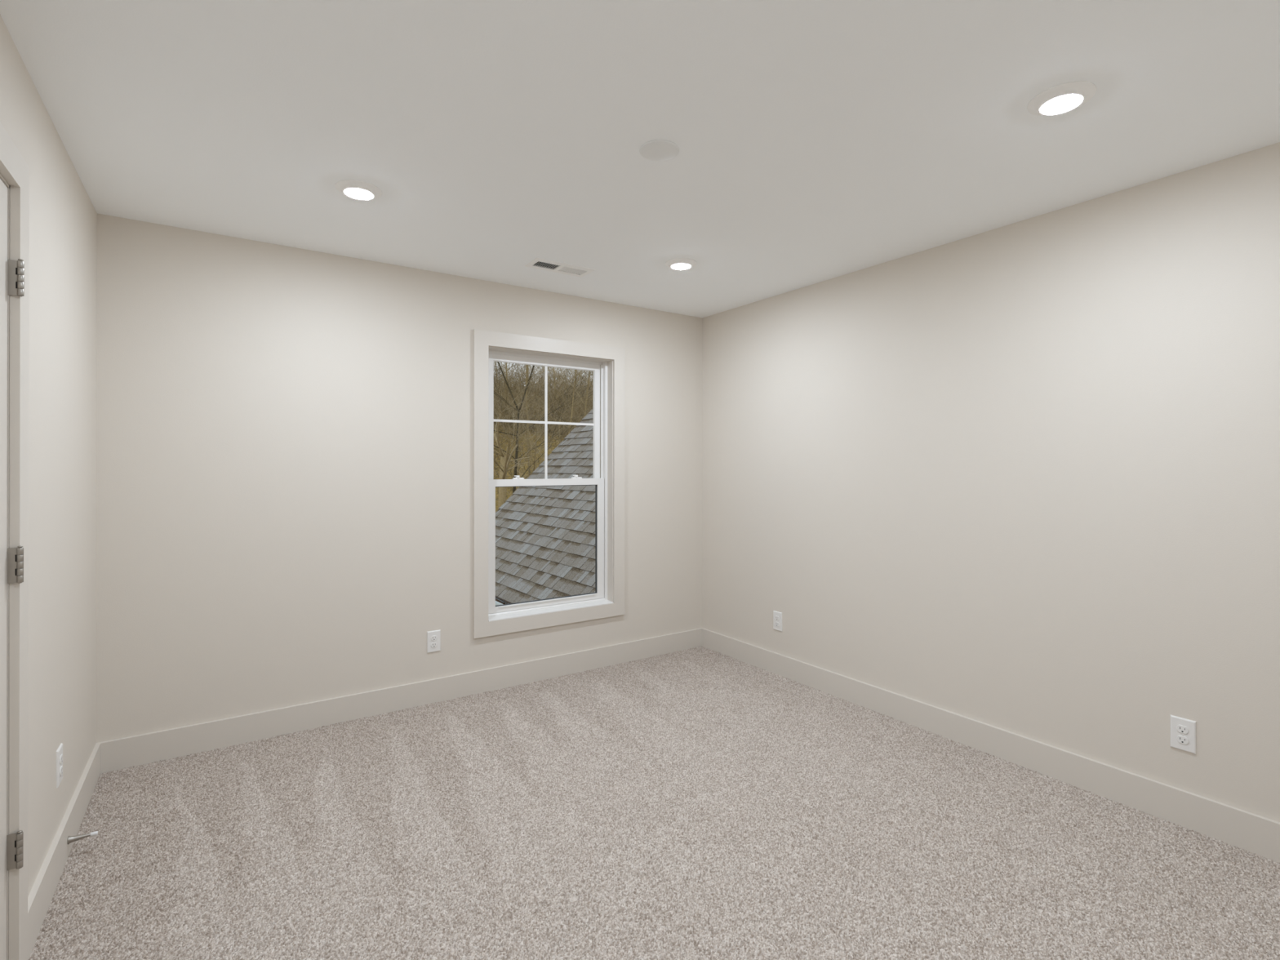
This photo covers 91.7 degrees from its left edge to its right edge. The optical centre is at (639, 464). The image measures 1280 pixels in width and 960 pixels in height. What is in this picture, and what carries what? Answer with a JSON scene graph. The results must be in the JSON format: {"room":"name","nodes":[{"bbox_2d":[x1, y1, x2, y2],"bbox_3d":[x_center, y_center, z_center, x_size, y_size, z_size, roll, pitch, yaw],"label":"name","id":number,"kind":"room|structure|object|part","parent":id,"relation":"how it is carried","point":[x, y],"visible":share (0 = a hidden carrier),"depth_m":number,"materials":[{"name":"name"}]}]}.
{"room":"empty bedroom","nodes":[
{"label":"empty bedroom","id":0,"kind":"room"},
{"bbox_2d":[0,14,97,896],"bbox_3d":[-1.388,0.177,1.132,0.140,2.552,3.720,0,0,-34],"label":"wall","id":1,"kind":"structure","parent":0,"point":[63,238],"depth_m":2.05,"materials":[{"name":"beige paint"}]},
{"bbox_2d":[0,121,29,959],"bbox_3d":[-1.437,0.276,1.230,0.168,2.154,0.959,0,0,-34],"label":"door","id":2,"kind":"structure","parent":1,"relation":"in","point":[14,169],"depth_m":1.59,"materials":[{"name":"beige paint"}]},
{"bbox_2d":[56,742,62,788],"bbox_3d":[-1.938,1.006,2.076,0.009,0.121,0.075,0,0,-34],"label":"electrical outlet","id":3,"kind":"object","parent":1,"relation":"attached to","point":[60,751],"visible":1,"depth_m":2.06,"materials":[{"name":"white plastic"}]},
{"bbox_2d":[59,765,62,776],"bbox_3d":[-1.936,1.025,2.077,0.003,0.028,0.034,0,0,-34],"label":"receptacle","id":4,"kind":"object","parent":3,"relation":"attached to","point":[60,766],"depth_m":2.07,"materials":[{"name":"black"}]},
{"bbox_2d":[59,753,62,764],"bbox_3d":[-1.936,0.986,2.077,0.003,0.028,0.034,0,0,-34],"label":"receptacle","id":5,"kind":"object","parent":3,"relation":"attached to","point":[60,754],"depth_m":2.07,"materials":[{"name":"white plastic"}]},
{"bbox_2d":[27,742,100,959],"bbox_3d":[-1.324,1.284,1.175,0.016,0.139,3.720,0,0,-34],"label":"baseboard","id":6,"kind":"structure","parent":1,"relation":"attached to","point":[41,895],"depth_m":2.02,"materials":[{"name":"beige paint"}]},
{"bbox_2d":[66,831,97,844],"bbox_3d":[-1.927,1.288,2.148,0.078,0.026,0.026,0,0,-34],"label":"door stop","id":7,"kind":"object","parent":6,"relation":"attached to","point":[70,838],"visible":1,"depth_m":2.14,"materials":[{"name":"white metal"}]},
{"bbox_3d":[-1.933,1.288,2.143,0.062,0.026,0.026,0,0,-34],"label":"stem","id":8,"kind":"part","parent":7,"relation":"part of","materials":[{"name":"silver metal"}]},
{"bbox_2d":[96,213,702,742],"bbox_3d":[-0.994,0.181,3.731,3.709,2.552,0.140,0,0,-34],"label":"wall","id":9,"kind":"structure","parent":0,"point":[285,434],"depth_m":3.18,"materials":[{"name":"beige paint"}]},
{"bbox_2d":[98,627,702,773],"bbox_3d":[-0.950,1.287,3.665,3.429,0.139,0.016,0,0,-34],"label":"baseboard","id":10,"kind":"structure","parent":9,"relation":"attached to","point":[152,747],"depth_m":3.30,"materials":[{"name":"beige paint"}]},
{"bbox_2d":[426,629,440,653],"bbox_3d":[-1.169,1.005,3.521,0.075,0.121,0.009,0,0,-34],"label":"electrical outlet","id":11,"kind":"object","parent":9,"relation":"attached to","point":[433,637],"visible":1,"depth_m":3.52,"materials":[{"name":"white plastic"}]},
{"bbox_2d":[431,642,437,648],"bbox_3d":[-1.167,1.024,3.519,0.034,0.028,0.003,0,0,-34],"label":"receptacle","id":12,"kind":"object","parent":11,"relation":"attached to","point":[433,645],"depth_m":3.52,"materials":[{"name":"white plastic"}]},
{"bbox_2d":[431,635,437,640],"bbox_3d":[-1.167,0.985,3.519,0.034,0.028,0.003,0,0,-34],"label":"receptacle","id":13,"kind":"object","parent":11,"relation":"attached to","point":[433,637],"depth_m":3.52,"materials":[{"name":"white plastic"}]},
{"bbox_2d":[472,328,624,638],"bbox_3d":[-0.582,0.114,3.998,1.049,1.814,0.159,0,0,-34],"label":"window","id":14,"kind":"structure","parent":9,"relation":"in","point":[606,363],"depth_m":4.00,"materials":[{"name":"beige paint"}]},
{"bbox_3d":[-0.614,-0.272,4.047,0.802,0.822,0.024,0,0,-34],"label":"sash","id":15,"kind":"part","parent":14,"relation":"part of","materials":[{"name":"white plastic"}]},
{"bbox_3d":[-0.594,0.502,4.016,0.823,0.816,0.028,0,0,-34],"label":"sash","id":16,"kind":"part","parent":14,"relation":"part of","materials":[{"name":"white plastic"}]},
{"bbox_3d":[-0.584,0.877,4.001,0.684,0.006,0.007,0,0,-34],"label":"lift rail","id":17,"kind":"part","parent":14,"relation":"part of","materials":[{"name":"white plastic"}]},
{"bbox_3d":[-0.602,0.115,4.030,0.867,1.632,0.075,0,0,-34],"label":"frame","id":18,"kind":"part","parent":14,"relation":"part of","materials":[{"name":"white plastic"}]},
{"bbox_3d":[-0.559,0.930,3.965,0.871,0.011,0.079,0,0,-34],"label":"sill","id":19,"kind":"part","parent":14,"relation":"part of","materials":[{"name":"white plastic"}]},
{"bbox_2d":[495,408,595,604],"bbox_3d":[1.528,1.193,8.355,7.100,6.329,4.568,0,0,-34],"label":"shingled roof","id":20,"kind":"structure","parent":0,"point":[545,535],"depth_m":7.13,"materials":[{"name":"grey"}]},
{"bbox_2d":[495,598,508,605],"bbox_3d":[-1.367,1.471,6.339,0.140,0.119,4.484,0,0,-36],"label":"gutter","id":21,"kind":"object","parent":20,"relation":"attached to","point":[498,602],"visible":0.04,"depth_m":6.48,"materials":[{"name":"white metal"}]},
{"bbox_2d":[0,0,1279,317],"bbox_3d":[0.090,-1.157,2.135,3.709,0.120,4.000,0,0,-34],"label":"ceiling","id":22,"kind":"structure","parent":0,"point":[817,141],"depth_m":1.96,"materials":[{"name":"white paint"}]},
{"bbox_2d":[334,179,382,199],"bbox_3d":[-1.122,-1.086,2.478,0.172,0.022,0.172,0,0,-34],"label":"recessed light","id":23,"kind":"object","parent":22,"relation":"in","point":[357,189],"visible":1,"depth_m":2.45,"materials":[{"name":"white"}]},
{"bbox_2d":[524,257,595,277],"bbox_3d":[-0.445,-1.123,3.460,0.360,0.064,0.166,0,0,-34],"label":"ceiling vent","id":24,"kind":"object","parent":22,"relation":"in","point":[538,263],"visible":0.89,"depth_m":3.46,"materials":[{"name":"white metal"}]},
{"bbox_2d":[639,139,679,160],"bbox_3d":[0.068,-1.093,2.166,0.140,0.007,0.140,0,0,-34],"label":"cover plate","id":25,"kind":"object","parent":22,"relation":"attached to","point":[657,149],"visible":1,"depth_m":2.16,"materials":[{"name":"white plastic"}]},
{"bbox_2d":[665,257,697,270],"bbox_3d":[0.223,-1.085,3.381,0.172,0.022,0.172,0,0,-34],"label":"recessed light","id":26,"kind":"object","parent":22,"relation":"in","point":[680,264],"visible":1,"depth_m":3.34,"materials":[{"name":"white"}]},
{"bbox_2d":[1026,80,1096,115],"bbox_3d":[1.263,-1.086,1.862,0.172,0.022,0.172,0,0,-34],"label":"recessed light","id":27,"kind":"object","parent":22,"relation":"in","point":[1064,97],"visible":1,"depth_m":1.84,"materials":[{"name":"white"}]},
{"bbox_2d":[702,142,1279,822],"bbox_3d":[1.566,0.181,3.134,0.140,2.552,3.720,0,0,-34],"label":"wall","id":28,"kind":"structure","parent":0,"point":[1022,477],"depth_m":2.72,"materials":[{"name":"beige paint"}]},
{"bbox_2d":[773,610,782,631],"bbox_3d":[0.886,1.011,4.003,0.009,0.121,0.075,0,0,-34],"label":"electrical outlet","id":29,"kind":"object","parent":28,"relation":"attached to","point":[777,616],"visible":1,"depth_m":4.00,"materials":[{"name":"white plastic"}]},
{"bbox_2d":[702,627,1279,862],"bbox_3d":[1.501,1.288,3.089,0.016,0.139,3.720,0,0,-34],"label":"baseboard","id":30,"kind":"structure","parent":28,"relation":"attached to","point":[1254,833],"depth_m":2.70,"materials":[{"name":"beige paint"}]},
{"bbox_2d":[1170,715,1196,754],"bbox_3d":[2.028,1.009,2.319,0.009,0.121,0.075,0,0,-34],"label":"electrical outlet","id":31,"kind":"object","parent":28,"relation":"attached to","point":[1183,731],"visible":1,"depth_m":2.31,"materials":[{"name":"white plastic"}]},
{"bbox_2d":[1176,735,1188,744],"bbox_3d":[2.025,1.029,2.317,0.003,0.028,0.034,0,0,-34],"label":"receptacle","id":32,"kind":"object","parent":31,"relation":"attached to","point":[1180,740],"depth_m":2.32,"materials":[{"name":"white plastic"}]},
{"bbox_2d":[1176,724,1188,733],"bbox_3d":[2.025,0.990,2.317,0.003,0.028,0.034,0,0,-34],"label":"receptacle","id":33,"kind":"object","parent":31,"relation":"attached to","point":[1180,729],"depth_m":2.32,"materials":[{"name":"white plastic"}]},
{"bbox_3d":[0.089,1.415,2.132,3.709,0.120,4.000,0,0,-34],"label":"floor","id":34,"kind":"structure","parent":0,"visible":0},
{"bbox_2d":[28,646,1279,959],"bbox_3d":[0.089,1.348,2.132,3.400,0.012,3.692,0,0,-34],"label":"carpet","id":35,"kind":"structure","parent":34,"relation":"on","point":[699,802],"depth_m":2.20,"materials":[{"name":"grey carpet"}]},
{"label":"outside","id":36,"kind":"structure","parent":0,"visible":0},
{"bbox_2d":[493,391,592,511],"bbox_3d":[-4.859,0.603,37.447,60.000,8.829,59.700,0,0,-34],"label":"hillside","id":37,"kind":"structure","parent":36,"point":[538,442],"depth_m":20.13,"materials":[{"name":"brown plant"}]},
{"bbox_2d":[493,362,514,414],"bbox_3d":[-4.684,-4.695,22.330,4.367,6.604,6.107,0,0,25],"label":"bare tree","id":38,"kind":"object","parent":37,"relation":"on","point":[505,362],"visible":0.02,"depth_m":22.54,"materials":[{"name":"brown plant"}]},
{"bbox_2d":[493,366,582,509],"bbox_3d":[-2.271,0.913,11.492,5.027,6.228,5.070,0,0,-41],"label":"bare tree","id":39,"kind":"object","parent":37,"relation":"on","point":[502,498],"visible":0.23,"depth_m":11.32,"materials":[{"name":"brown plant"}]},
{"bbox_2d":[493,362,592,475],"bbox_3d":[-2.752,-3.016,16.826,6.954,9.240,5.889,0,0,44],"label":"bare tree","id":40,"kind":"object","parent":37,"relation":"on","point":[526,371],"visible":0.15,"depth_m":16.50,"materials":[{"name":"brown plant"}]},
{"bbox_2d":[493,361,592,510],"bbox_3d":[-14.451,-0.614,16.931,51.674,11.674,29.989,0,0,-34],"label":"trees","id":41,"kind":"object","parent":37,"relation":"on","point":[510,382],"visible":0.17,"depth_m":22.27,"materials":[{"name":"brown plant"}]},
{"bbox_2d":[493,361,592,497],"bbox_3d":[-2.622,-2.349,12.457,7.112,11.356,5.746,0,0,-41],"label":"bare tree","id":42,"kind":"object","parent":37,"relation":"on","point":[516,452],"visible":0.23,"depth_m":12.48,"materials":[{"name":"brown plant"}]},
{"bbox_2d":[493,364,592,458],"bbox_3d":[-2.666,-1.744,16.194,3.843,7.902,6.420,0,0,17],"label":"bare tree","id":43,"kind":"object","parent":37,"relation":"on","point":[561,384],"visible":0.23,"depth_m":15.67,"materials":[{"name":"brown plant"}]},
{"bbox_2d":[509,369,592,475],"bbox_3d":[-0.584,-2.032,15.300,6.447,8.962,6.959,0,0,-32],"label":"bare tree","id":44,"kind":"object","parent":37,"relation":"on","point":[578,370],"visible":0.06,"depth_m":14.95,"materials":[{"name":"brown plant"}]},
{"bbox_2d":[542,366,569,416],"bbox_3d":[-2.745,-4.485,23.799,3.681,5.486,5.083,0,0,-1],"label":"bare tree","id":45,"kind":"object","parent":37,"relation":"on","point":[557,415],"visible":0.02,"depth_m":23.40,"materials":[{"name":"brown plant"}]},
{"bbox_2d":[528,367,592,434],"bbox_3d":[-0.679,-3.737,17.633,6.471,8.986,7.400,0,0,-20],"label":"bare tree","id":46,"kind":"object","parent":37,"relation":"on","point":[555,367],"visible":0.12,"depth_m":18.30,"materials":[{"name":"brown plant"}]}
]}

